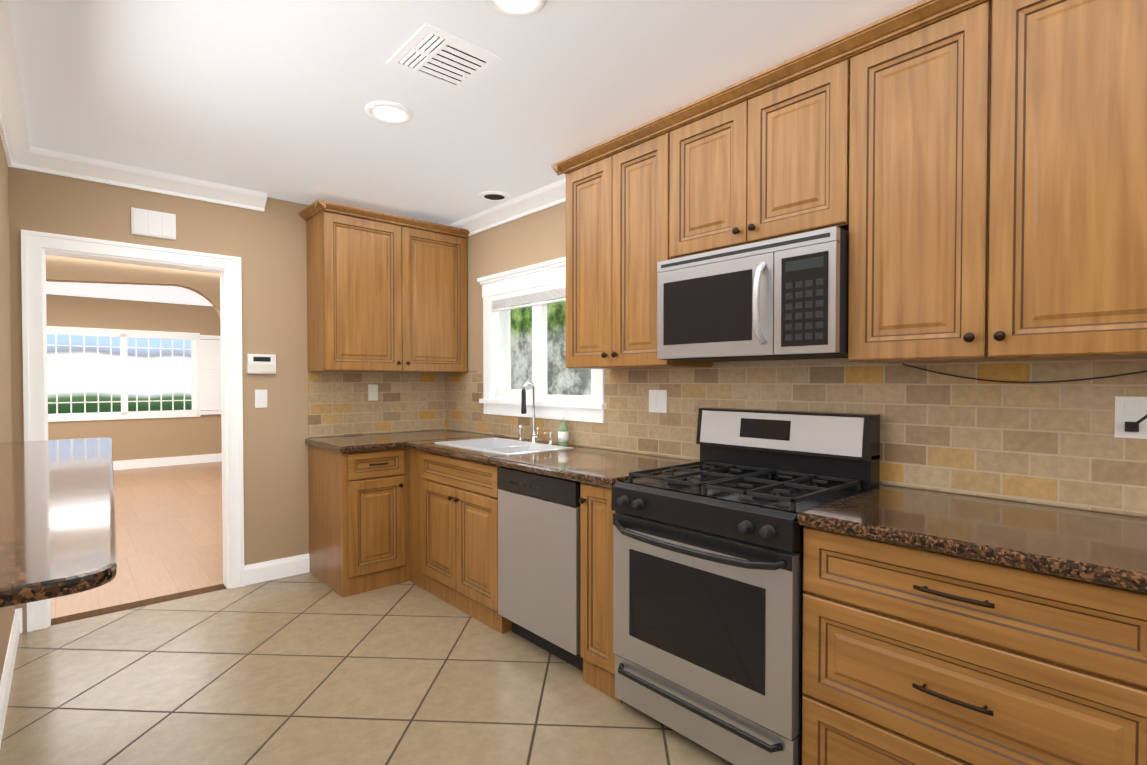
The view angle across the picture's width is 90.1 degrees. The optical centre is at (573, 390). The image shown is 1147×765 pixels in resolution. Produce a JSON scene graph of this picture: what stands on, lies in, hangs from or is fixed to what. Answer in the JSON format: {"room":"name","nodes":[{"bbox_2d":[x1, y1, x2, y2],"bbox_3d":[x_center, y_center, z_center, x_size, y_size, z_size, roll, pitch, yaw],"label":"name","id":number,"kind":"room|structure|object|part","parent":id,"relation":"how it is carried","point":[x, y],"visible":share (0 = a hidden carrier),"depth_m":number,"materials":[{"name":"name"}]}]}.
{"room":"kitchen","nodes":[
{"label":"kitchen","id":0,"kind":"room"},
{"bbox_2d":[0,135,14,681],"bbox_3d":[-0.932,0.044,0.663,0.120,2.500,6.000,-1,1,-42],"label":"wall","id":1,"kind":"structure","parent":0,"point":[8,612],"depth_m":2.63,"materials":[{"name":"beige paint"}]},
{"bbox_2d":[0,608,22,746],"bbox_3d":[-0.878,1.231,0.731,0.025,0.125,6.000,-1,1,-42],"label":"baseboard","id":2,"kind":"structure","parent":1,"relation":"attached to","point":[6,679],"depth_m":2.44,"materials":[{"name":"white paint"}]},
{"bbox_2d":[0,0,35,170],"bbox_3d":[-0.856,-1.157,0.712,0.085,0.100,6.000,-1,1,-42],"label":"crown molding","id":3,"kind":"structure","parent":1,"relation":"attached to","point":[20,152],"depth_m":2.36,"materials":[{"name":"white paint"}]},
{"bbox_2d":[0,437,116,607],"bbox_3d":[-1.344,0.222,1.478,0.343,0.022,2.180,-1,1,-42],"label":"countertop","id":4,"kind":"structure","parent":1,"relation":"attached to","point":[57,522],"depth_m":0.98,"materials":[{"name":"stone"}]},
{"bbox_2d":[46,255,219,316],"bbox_3d":[-5.370,-0.027,4.972,6.000,2.500,0.140,-1,1,-42],"label":"wall","id":5,"kind":"structure","parent":0,"point":[206,285],"depth_m":5.71,"materials":[{"name":"beige paint"}]},
{"bbox_2d":[46,294,221,460],"bbox_3d":[-7.705,-0.070,7.586,6.000,2.500,0.150,-1,1,-42],"label":"wall","id":6,"kind":"structure","parent":0,"point":[146,438],"depth_m":8.59,"materials":[{"name":"beige paint"}]},
{"bbox_2d":[47,326,220,421],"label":"living room window","id":7,"kind":"structure","parent":6,"relation":"in","point":[205,374],"depth_m":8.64,"materials":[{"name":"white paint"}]},
{"bbox_2d":[196,335,220,414],"bbox_3d":[-5.758,-0.246,9.175,0.495,1.260,0.030,-1,1,-42],"label":"shutter","id":8,"kind":"object","parent":7,"relation":"attached to","point":[208,352],"depth_m":9.12,"materials":[{"name":"white paint"}]},
{"bbox_2d":[113,453,221,469],"bbox_3d":[-7.661,1.116,7.533,5.970,0.130,0.015,-1,1,-42],"label":"baseboard","id":9,"kind":"structure","parent":6,"relation":"attached to","point":[154,462],"depth_m":8.78,"materials":[{"name":"white paint"}]},
{"bbox_2d":[51,461,226,625],"bbox_3d":[-5.564,1.245,5.209,6.000,0.050,6.680,-1,1,-42],"label":"floor","id":10,"kind":"structure","parent":0,"point":[169,534],"depth_m":4.65,"materials":[{"name":"beige wood"}]},
{"bbox_2d":[8,166,446,630],"bbox_3d":[-2.103,-0.006,3.715,2.800,2.500,0.128,-1,1,-42],"label":"wall","id":11,"kind":"structure","parent":0,"point":[268,245],"depth_m":3.73,"materials":[{"name":"beige paint"}]},
{"bbox_2d":[21,229,243,631],"bbox_3d":[-2.521,0.209,3.350,0.999,2.082,0.176,-1,1,-42],"label":"door frame","id":12,"kind":"structure","parent":11,"relation":"attached to","point":[37,247],"depth_m":3.35,"materials":[{"name":"white paint"}]},
{"bbox_2d":[36,147,266,211],"bbox_3d":[-2.384,-1.200,3.313,1.090,0.100,0.085,-1,1,-42],"label":"crown molding","id":13,"kind":"structure","parent":11,"relation":"attached to","point":[47,161],"depth_m":3.25,"materials":[{"name":"white paint"}]},
{"bbox_2d":[131,207,175,239],"bbox_3d":[-2.434,-0.962,3.318,0.208,0.151,0.016,-1,1,-42],"label":"door chime","id":14,"kind":"object","parent":11,"relation":"attached to","point":[150,223],"visible":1,"depth_m":3.31,"materials":[{"name":"white plastic"}]},
{"bbox_2d":[255,390,266,407],"bbox_3d":[-2.023,0.054,3.706,0.072,0.118,0.009,-1,1,-42],"label":"light switch","id":15,"kind":"object","parent":11,"relation":"attached to","point":[260,398],"visible":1,"depth_m":3.70,"materials":[{"name":"white plastic"}]},
{"bbox_2d":[247,354,275,373],"bbox_3d":[-2.015,-0.171,3.696,0.165,0.125,0.029,-1,1,-42],"label":"alarm keypad","id":16,"kind":"object","parent":11,"relation":"attached to","point":[261,363],"visible":0.98,"depth_m":3.69,"materials":[{"name":"white plastic"}]},
{"bbox_2d":[244,553,309,585],"bbox_3d":[-1.955,1.181,3.781,0.396,0.125,0.015,-1,1,-42],"label":"baseboard","id":17,"kind":"structure","parent":11,"relation":"attached to","point":[274,569],"depth_m":3.77,"materials":[{"name":"white paint"}]},
{"bbox_2d":[368,384,377,400],"bbox_3d":[-1.468,0.016,4.191,0.072,0.118,0.008,-1,1,-42],"label":"outlet","id":18,"kind":"object","parent":11,"relation":"attached to","point":[372,392],"visible":1,"depth_m":4.19,"materials":[{"name":"white plastic"}]},
{"bbox_2d":[299,199,469,372],"bbox_3d":[-1.309,-0.664,4.077,1.100,1.064,0.390,-1,1,-42],"label":"upper cabinet","id":19,"kind":"object","parent":11,"relation":"attached to","point":[386,292],"visible":1,"depth_m":3.90,"materials":[{"name":"brown wood"}]},
{"bbox_2d":[0,572,733,764],"bbox_3d":[0.111,1.306,1.482,3.100,0.050,6.200,-1,1,-42],"label":"floor","id":20,"kind":"structure","parent":0,"point":[308,668],"depth_m":2.40,"materials":[{"name":"tile"}]},
{"bbox_2d":[308,445,409,596],"bbox_3d":[-1.186,0.802,4.007,1.058,0.874,0.688,-1,1,-42],"label":"base cabinet","id":21,"kind":"object","parent":20,"relation":"on","point":[358,522],"visible":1,"depth_m":3.58,"materials":[{"name":"brown wood"}]},
{"bbox_2d":[305,434,400,452],"bbox_3d":[-1.452,0.348,3.758,0.390,0.040,0.694,-1,1,-42],"label":"countertop","id":22,"kind":"structure","parent":21,"relation":"on","point":[370,442],"depth_m":3.62,"materials":[{"name":"stone"}]},
{"bbox_2d":[409,449,511,633],"bbox_3d":[-0.504,0.810,3.524,0.682,0.874,1.051,-1,1,-42],"label":"base cabinet","id":23,"kind":"object","parent":20,"relation":"on","point":[453,531],"visible":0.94,"depth_m":3.24,"materials":[{"name":"brown wood"}]},
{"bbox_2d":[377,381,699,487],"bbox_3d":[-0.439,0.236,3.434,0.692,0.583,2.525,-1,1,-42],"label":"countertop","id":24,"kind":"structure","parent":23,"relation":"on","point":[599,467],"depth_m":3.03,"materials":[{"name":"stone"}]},
{"bbox_2d":[434,437,573,455],"bbox_3d":[-0.435,0.428,3.438,0.454,0.200,0.804,-1,1,-42],"label":"basin","id":25,"kind":"object","parent":24,"relation":"in","point":[499,446],"depth_m":3.52,"materials":[{"name":"white ceramic"}]},
{"bbox_2d":[521,381,538,442],"bbox_3d":[-0.265,0.137,3.567,0.125,0.389,0.083,-1,1,-42],"label":"faucet","id":26,"kind":"object","parent":24,"relation":"on","point":[534,437],"depth_m":3.57,"materials":[{"name":"silver metal"}]},
{"bbox_2d":[558,412,567,446],"bbox_3d":[-0.061,0.232,3.407,0.060,0.205,0.062,-1,1,-42],"label":"soap bottle","id":27,"kind":"object","parent":24,"relation":"on","point":[563,428],"depth_m":3.38,"materials":[{"name":"green plastic"}]},
{"bbox_2d":[497,467,582,670],"bbox_3d":[0.047,0.824,2.902,0.636,0.868,0.599,-1,1,-42],"label":"dishwasher","id":28,"kind":"object","parent":20,"relation":"on","point":[539,560],"visible":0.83,"depth_m":2.66,"materials":[{"name":"silver"}]},
{"bbox_2d":[579,483,622,702],"bbox_3d":[0.331,0.826,2.589,0.682,0.874,0.224,-1,1,-42],"label":"base cabinet","id":29,"kind":"object","parent":20,"relation":"on","point":[597,654],"visible":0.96,"depth_m":2.39,"materials":[{"name":"brown wood"}]},
{"bbox_2d":[611,407,879,764],"bbox_3d":[0.620,0.679,2.181,0.738,1.180,0.752,-1,1,-42],"label":"range","id":30,"kind":"object","parent":20,"relation":"on","point":[708,591],"visible":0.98,"depth_m":2.01,"materials":[{"name":"silver metal"}]},
{"bbox_2d":[802,526,1146,764],"bbox_3d":[1.180,0.841,1.634,0.688,0.874,0.800,-1,1,-42],"label":"drawers","id":31,"kind":"object","parent":20,"relation":"on","point":[913,656],"visible":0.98,"depth_m":1.42,"materials":[{"name":"brown wood"}]},
{"bbox_2d":[798,485,1146,592],"bbox_3d":[1.185,0.383,1.625,0.682,0.040,0.813,-1,1,-42],"label":"countertop","id":32,"kind":"structure","parent":31,"relation":"on","point":[1100,548],"depth_m":1.51,"materials":[{"name":"stone"}]},
{"bbox_2d":[10,0,921,305],"bbox_3d":[-3.347,-1.268,2.910,6.300,0.050,13.000,-1,1,-42],"label":"ceiling","id":33,"kind":"structure","parent":0,"point":[272,98],"depth_m":2.31,"materials":[{"name":"white paint"}]},
{"bbox_2d":[365,101,412,123],"bbox_3d":[-0.818,-1.230,2.542,0.202,0.012,0.202,-1,1,-42],"label":"recessed light","id":34,"kind":"object","parent":33,"relation":"in","point":[389,112],"visible":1,"depth_m":2.53,"materials":[{"name":"white paint"}]},
{"bbox_2d":[387,24,502,90],"bbox_3d":[-0.481,-1.215,2.132,0.310,0.030,0.310,-1,1,-42],"label":"ceiling vent","id":35,"kind":"object","parent":33,"relation":"in","point":[429,52],"visible":1,"depth_m":2.12,"materials":[{"name":"white"}]},
{"bbox_2d":[479,191,509,202],"bbox_3d":[-0.512,-1.249,3.700,0.202,0.012,0.202,-1,1,-42],"label":"recessed light","id":36,"kind":"object","parent":33,"relation":"in","point":[493,196],"visible":0.98,"depth_m":3.70,"materials":[{"name":"white paint"}]},
{"bbox_2d":[484,0,546,16],"bbox_3d":[-0.182,-1.217,1.769,0.202,0.012,0.202,-1,1,-42],"label":"recessed light","id":37,"kind":"object","parent":33,"relation":"in","point":[517,8],"visible":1,"depth_m":1.82,"materials":[{"name":"white paint"}]},
{"bbox_2d":[446,202,1146,517],"bbox_3d":[0.997,0.015,2.453,0.158,2.500,6.500,-1,1,-42],"label":"wall","id":38,"kind":"structure","parent":0,"point":[1057,443],"depth_m":2.08,"materials":[{"name":"beige tile"}]},
{"bbox_2d":[447,178,565,235],"bbox_3d":[0.946,-1.183,2.321,0.085,0.100,6.000,-1,1,-42],"label":"crown molding","id":39,"kind":"structure","parent":38,"relation":"attached to","point":[553,194],"depth_m":3.79,"materials":[{"name":"white paint"}]},
{"bbox_2d":[477,257,606,422],"bbox_3d":[-0.193,-0.314,3.748,0.200,0.985,1.305,-1,1,-42],"label":"kitchen window","id":40,"kind":"structure","parent":38,"relation":"in","point":[537,286],"depth_m":3.75,"materials":[{"name":"white paint"}]},
{"bbox_2d":[491,281,565,311],"bbox_3d":[-0.233,-0.610,3.708,0.028,0.112,1.047,-1,1,-42],"label":"blind","id":41,"kind":"object","parent":40,"relation":"attached to","point":[537,294],"depth_m":3.75,"materials":[{"name":"white paint"}]},
{"bbox_3d":[-0.208,-0.299,3.735,0.004,0.655,0.975,-1,1,-42],"label":"glass","id":42,"kind":"part","parent":40,"relation":"part of","materials":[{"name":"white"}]},
{"bbox_2d":[649,390,666,412],"bbox_3d":[0.435,0.057,2.958,0.009,0.118,0.118,-1,1,-42],"label":"light switch","id":43,"kind":"object","parent":38,"relation":"attached to","point":[657,401],"visible":1,"depth_m":2.95,"materials":[{"name":"white plastic"}]},
{"bbox_2d":[551,0,1146,368],"bbox_3d":[0.886,-0.633,2.166,0.390,1.064,2.575,-1,1,-42],"label":"upper cabinet","id":44,"kind":"object","parent":38,"relation":"attached to","point":[970,176],"visible":1,"depth_m":1.75,"materials":[{"name":"brown wood"}]},
{"bbox_2d":[657,226,848,361],"bbox_3d":[0.739,-0.335,2.271,0.473,0.415,0.754,-1,1,-42],"label":"microwave","id":45,"kind":"object","parent":44,"relation":"attached to","point":[784,298],"visible":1,"depth_m":2.07,"materials":[{"name":"silver metal"}]},
{"bbox_2d":[902,364,1146,438],"bbox_3d":[1.506,0.022,1.701,0.083,0.230,0.981,-1,1,-42],"label":"cord","id":46,"kind":"object","parent":38,"relation":"attached to","point":[1130,417],"visible":0.98,"depth_m":1.65,"materials":[{"name":"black plastic"}]},
{"label":"outside","id":47,"kind":"structure","parent":0,"visible":0},
{"bbox_2d":[510,297,590,395],"bbox_3d":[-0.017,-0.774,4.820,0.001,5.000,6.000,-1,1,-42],"label":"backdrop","id":48,"kind":"structure","parent":47,"point":[559,325],"depth_m":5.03,"materials":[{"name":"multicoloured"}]}
]}

